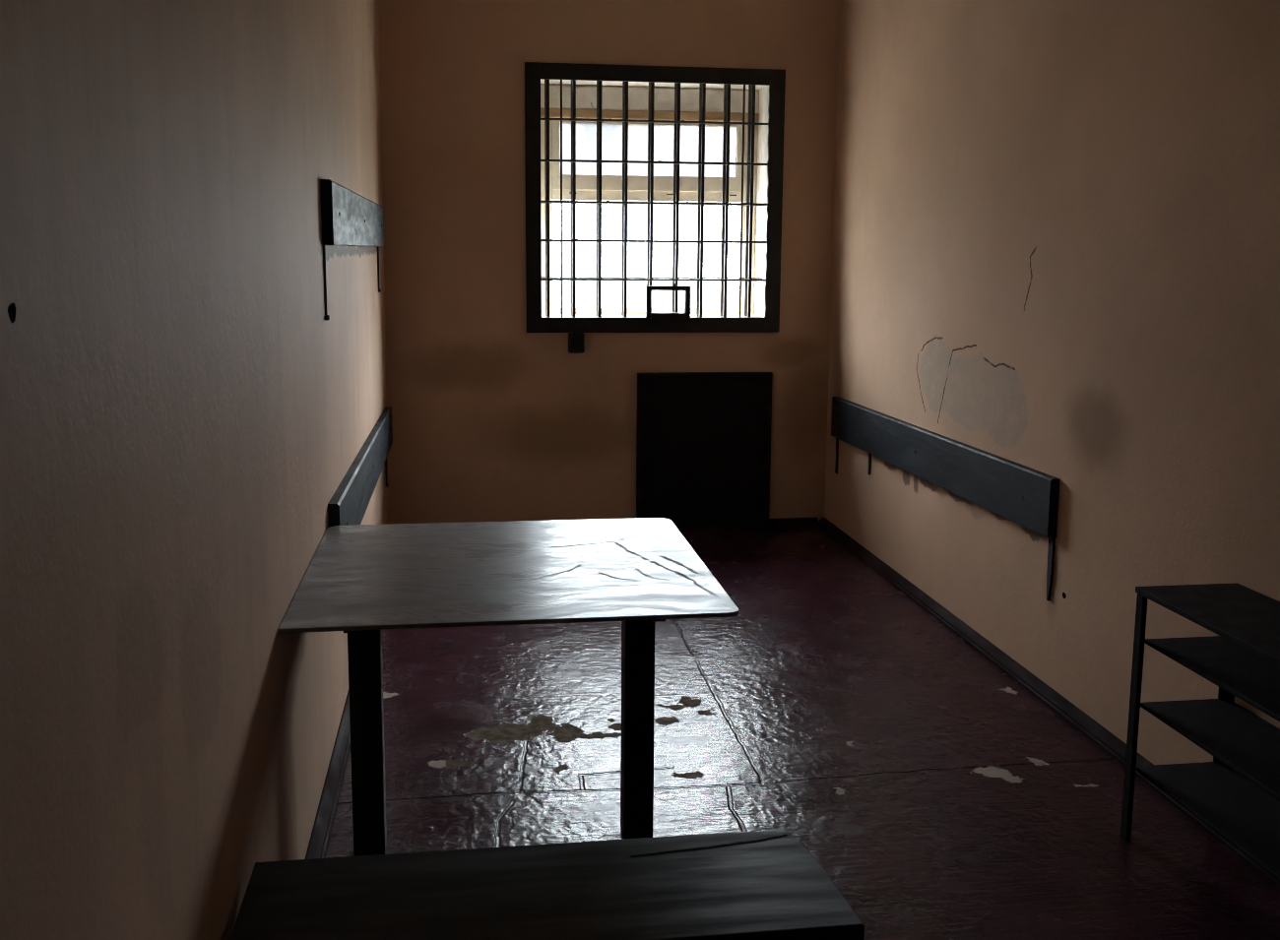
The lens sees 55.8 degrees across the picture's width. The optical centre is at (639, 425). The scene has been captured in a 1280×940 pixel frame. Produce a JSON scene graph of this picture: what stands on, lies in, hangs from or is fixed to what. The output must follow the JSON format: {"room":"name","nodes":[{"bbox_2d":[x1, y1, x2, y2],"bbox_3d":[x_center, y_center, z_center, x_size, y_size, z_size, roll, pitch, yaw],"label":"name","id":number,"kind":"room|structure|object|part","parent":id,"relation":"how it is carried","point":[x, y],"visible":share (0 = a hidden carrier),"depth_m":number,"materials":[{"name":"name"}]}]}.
{"room":"prison interior","nodes":[
{"label":"prison interior","id":0,"kind":"room"},
{"bbox_2d":[0,0,389,939],"bbox_3d":[-0.929,-0.435,2.739,0.200,3.250,8.354,-1,8,-8],"label":"wall","id":1,"kind":"structure","parent":0,"point":[182,414],"depth_m":1.75,"materials":[{"name":"beige paint"}]},
{"bbox_2d":[304,691,350,859],"bbox_3d":[-0.816,1.155,2.944,0.040,0.045,7.763,-1,8,-8],"label":"baseboard","id":2,"kind":"structure","parent":1,"relation":"attached to","point":[322,826],"depth_m":3.51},
{"bbox_2d":[320,179,383,320],"bbox_3d":[-1.115,-0.705,4.839,0.037,0.424,2.401,-1,8,-8],"label":"board","id":3,"kind":"object","parent":1,"relation":"attached to","point":[349,218],"visible":1,"depth_m":4.11,"materials":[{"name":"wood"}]},
{"bbox_2d":[327,406,392,527],"bbox_3d":[-1.142,0.275,5.119,0.037,0.474,2.770,-1,8,-8],"label":"board","id":4,"kind":"object","parent":1,"relation":"attached to","point":[348,506],"visible":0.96,"depth_m":4.64,"materials":[{"name":"wood"}]},
{"bbox_2d":[378,0,839,524],"bbox_3d":[-0.168,-1.034,6.854,2.496,3.250,0.340,-1,8,-8],"label":"wall","id":5,"kind":"structure","parent":0,"point":[493,419],"depth_m":6.67,"materials":[{"name":"beige paint"}]},
{"bbox_2d":[568,331,584,353],"bbox_3d":[-0.354,-0.464,6.709,0.090,0.119,0.054,-1,8,-8],"label":"box","id":6,"kind":"object","parent":5,"relation":"attached to","point":[576,341],"visible":1,"depth_m":6.68,"materials":[{"name":"black paint"}]},
{"bbox_3d":[-0.351,-0.453,6.686,0.074,0.078,0.004,-1,8,-8],"label":"plate","id":7,"kind":"part","parent":6,"relation":"part of","materials":[{"name":"black paint"}]},
{"bbox_2d":[540,83,762,317],"bbox_3d":[0.055,-1.270,6.888,1.280,1.300,0.260,-1,8,-8],"label":"window","id":8,"kind":"structure","parent":5,"relation":"in","point":[586,96],"depth_m":6.91,"materials":[{"name":"white glass"}]},
{"bbox_3d":[0.050,-1.552,6.931,1.108,0.405,0.042,-1,8,-8],"label":"sash","id":9,"kind":"part","parent":8,"relation":"part of","materials":[{"name":"beige paint"}]},
{"bbox_3d":[0.051,-1.576,6.931,1.037,0.294,0.004,-1,8,-8],"label":"pane","id":10,"kind":"part","parent":8,"relation":"part of","materials":[{"name":"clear glass"}]},
{"bbox_3d":[0.062,-1.766,6.878,1.250,0.049,0.028,-1,8,-8],"label":"head rail","id":11,"kind":"part","parent":8,"relation":"part of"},
{"bbox_2d":[541,79,762,316],"bbox_3d":[0.072,-1.258,6.769,1.278,1.286,0.020,-1,8,-8],"label":"bars","id":12,"kind":"object","parent":8,"relation":"on","point":[623,83],"visible":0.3,"depth_m":6.76,"materials":[{"name":"black metal"}]},
{"bbox_3d":[0.054,-0.629,6.954,1.278,0.012,0.204,-1,8,-8],"label":"sill","id":13,"kind":"part","parent":8,"relation":"part of","materials":[{"name":"beige paint"}]},
{"bbox_2d":[524,62,785,332],"bbox_3d":[0.086,-1.239,6.684,1.431,1.446,0.038,-1,8,-8],"label":"window grille","id":14,"kind":"object","parent":5,"relation":"in","point":[535,72],"visible":0.99,"depth_m":6.67,"materials":[{"name":"black metal"}]},
{"bbox_3d":[-0.430,-1.232,6.606,0.011,1.292,0.012,-1,8,-8],"label":"thin rod","id":15,"kind":"part","parent":14,"relation":"part of","materials":[{"name":"black metal"}]},
{"bbox_2d":[645,283,690,319],"bbox_3d":[0.157,-0.692,6.736,0.247,0.199,0.038,-1,8,-8],"label":"frame","id":16,"kind":"object","parent":14,"relation":"attached to","point":[686,315],"visible":1,"depth_m":6.72,"materials":[{"name":"black paint"}]},
{"bbox_3d":[0.569,-1.245,6.750,0.011,1.292,0.012,-1,8,-8],"label":"thin rod","id":17,"kind":"part","parent":14,"relation":"part of","materials":[{"name":"black metal"}]},
{"bbox_2d":[768,517,818,527],"bbox_3d":[0.898,0.564,7.056,0.288,0.045,0.030,-1,8,-8],"label":"baseboard","id":18,"kind":"structure","parent":5,"relation":"attached to","point":[787,522],"depth_m":7.05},
{"bbox_2d":[324,525,1279,939],"bbox_3d":[0.392,1.214,3.176,2.896,0.120,8.354,-1,8,-8],"label":"floor","id":19,"kind":"structure","parent":0,"point":[942,800],"depth_m":3.80,"materials":[{"name":"red paint"}]},
{"bbox_2d":[278,517,739,856],"bbox_3d":[-0.361,0.744,3.338,1.061,0.750,1.024,-1,8,-8],"label":"steel table","id":20,"kind":"object","parent":19,"relation":"on","point":[361,582],"visible":0.99,"depth_m":3.19,"materials":[{"name":"silver metal"}]},
{"bbox_3d":[-0.719,0.789,3.191,0.082,0.698,0.075,-1,8,-8],"label":"leg","id":21,"kind":"part","parent":20,"relation":"part of","materials":[{"name":"black metal"}]},
{"bbox_3d":[-0.007,0.780,3.294,0.082,0.698,0.075,-1,8,-8],"label":"leg","id":22,"kind":"part","parent":20,"relation":"part of","materials":[{"name":"black metal"}]},
{"bbox_2d":[229,831,864,939],"bbox_3d":[-0.171,1.062,2.214,1.072,0.451,0.356,-1,8,-8],"label":"bench","id":23,"kind":"object","parent":19,"relation":"on","point":[766,885],"visible":1,"depth_m":2.17,"materials":[{"name":"black wood"}]},
{"bbox_2d":[636,372,772,530],"bbox_3d":[0.365,0.147,6.907,0.775,0.904,0.048,-1,8,-8],"label":"metal panel","id":24,"kind":"object","parent":19,"relation":"on","point":[703,439],"visible":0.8,"depth_m":6.89,"materials":[{"name":"black paint"}]},
{"bbox_2d":[1120,582,1279,883],"bbox_3d":[1.543,0.852,2.840,0.299,0.710,0.980,-1,8,-8],"label":"shelf unit","id":25,"kind":"object","parent":19,"relation":"on","point":[1236,795],"visible":1,"depth_m":3.09,"materials":[{"name":"black metal"}]},
{"bbox_3d":[1.347,0.793,3.283,0.030,0.694,0.030,-1,8,-8],"label":"post","id":26,"kind":"part","parent":25,"relation":"part of","materials":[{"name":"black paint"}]},
{"bbox_3d":[1.557,1.009,2.865,0.260,0.012,0.970,-1,8,-8],"label":"shelf","id":27,"kind":"part","parent":25,"relation":"part of","materials":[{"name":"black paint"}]},
{"bbox_3d":[1.546,0.508,2.789,0.299,0.016,0.980,-1,8,-8],"label":"shelf","id":28,"kind":"part","parent":25,"relation":"part of","materials":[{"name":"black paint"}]},
{"bbox_3d":[1.558,0.828,2.839,0.260,0.012,0.970,-1,8,-8],"label":"shelf","id":29,"kind":"part","parent":25,"relation":"part of","materials":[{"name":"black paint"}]},
{"bbox_3d":[1.560,0.650,2.813,0.260,0.012,0.970,-1,8,-8],"label":"shelf","id":30,"kind":"part","parent":25,"relation":"part of","materials":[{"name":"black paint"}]},
{"bbox_3d":[1.605,0.790,3.320,0.030,0.694,0.030,-1,8,-8],"label":"post","id":31,"kind":"part","parent":25,"relation":"part of","materials":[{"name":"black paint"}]},
{"bbox_2d":[824,0,1279,765],"bbox_3d":[1.739,-0.471,3.122,0.200,3.250,8.354,-1,8,-8],"label":"wall","id":32,"kind":"structure","parent":0,"point":[1056,245],"depth_m":4.16,"materials":[{"name":"beige paint"}]},
{"bbox_2d":[831,396,1059,600],"bbox_3d":[1.276,0.225,5.561,0.037,0.455,2.580,-1,8,-8],"label":"board","id":33,"kind":"object","parent":32,"relation":"attached to","point":[1028,497],"visible":1,"depth_m":5.05,"materials":[{"name":"wood"}]},
{"bbox_2d":[818,517,1279,889],"bbox_3d":[1.614,1.123,3.294,0.040,0.045,7.763,-1,8,-8],"label":"baseboard","id":34,"kind":"structure","parent":32,"relation":"attached to","point":[1114,746],"depth_m":4.55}
]}

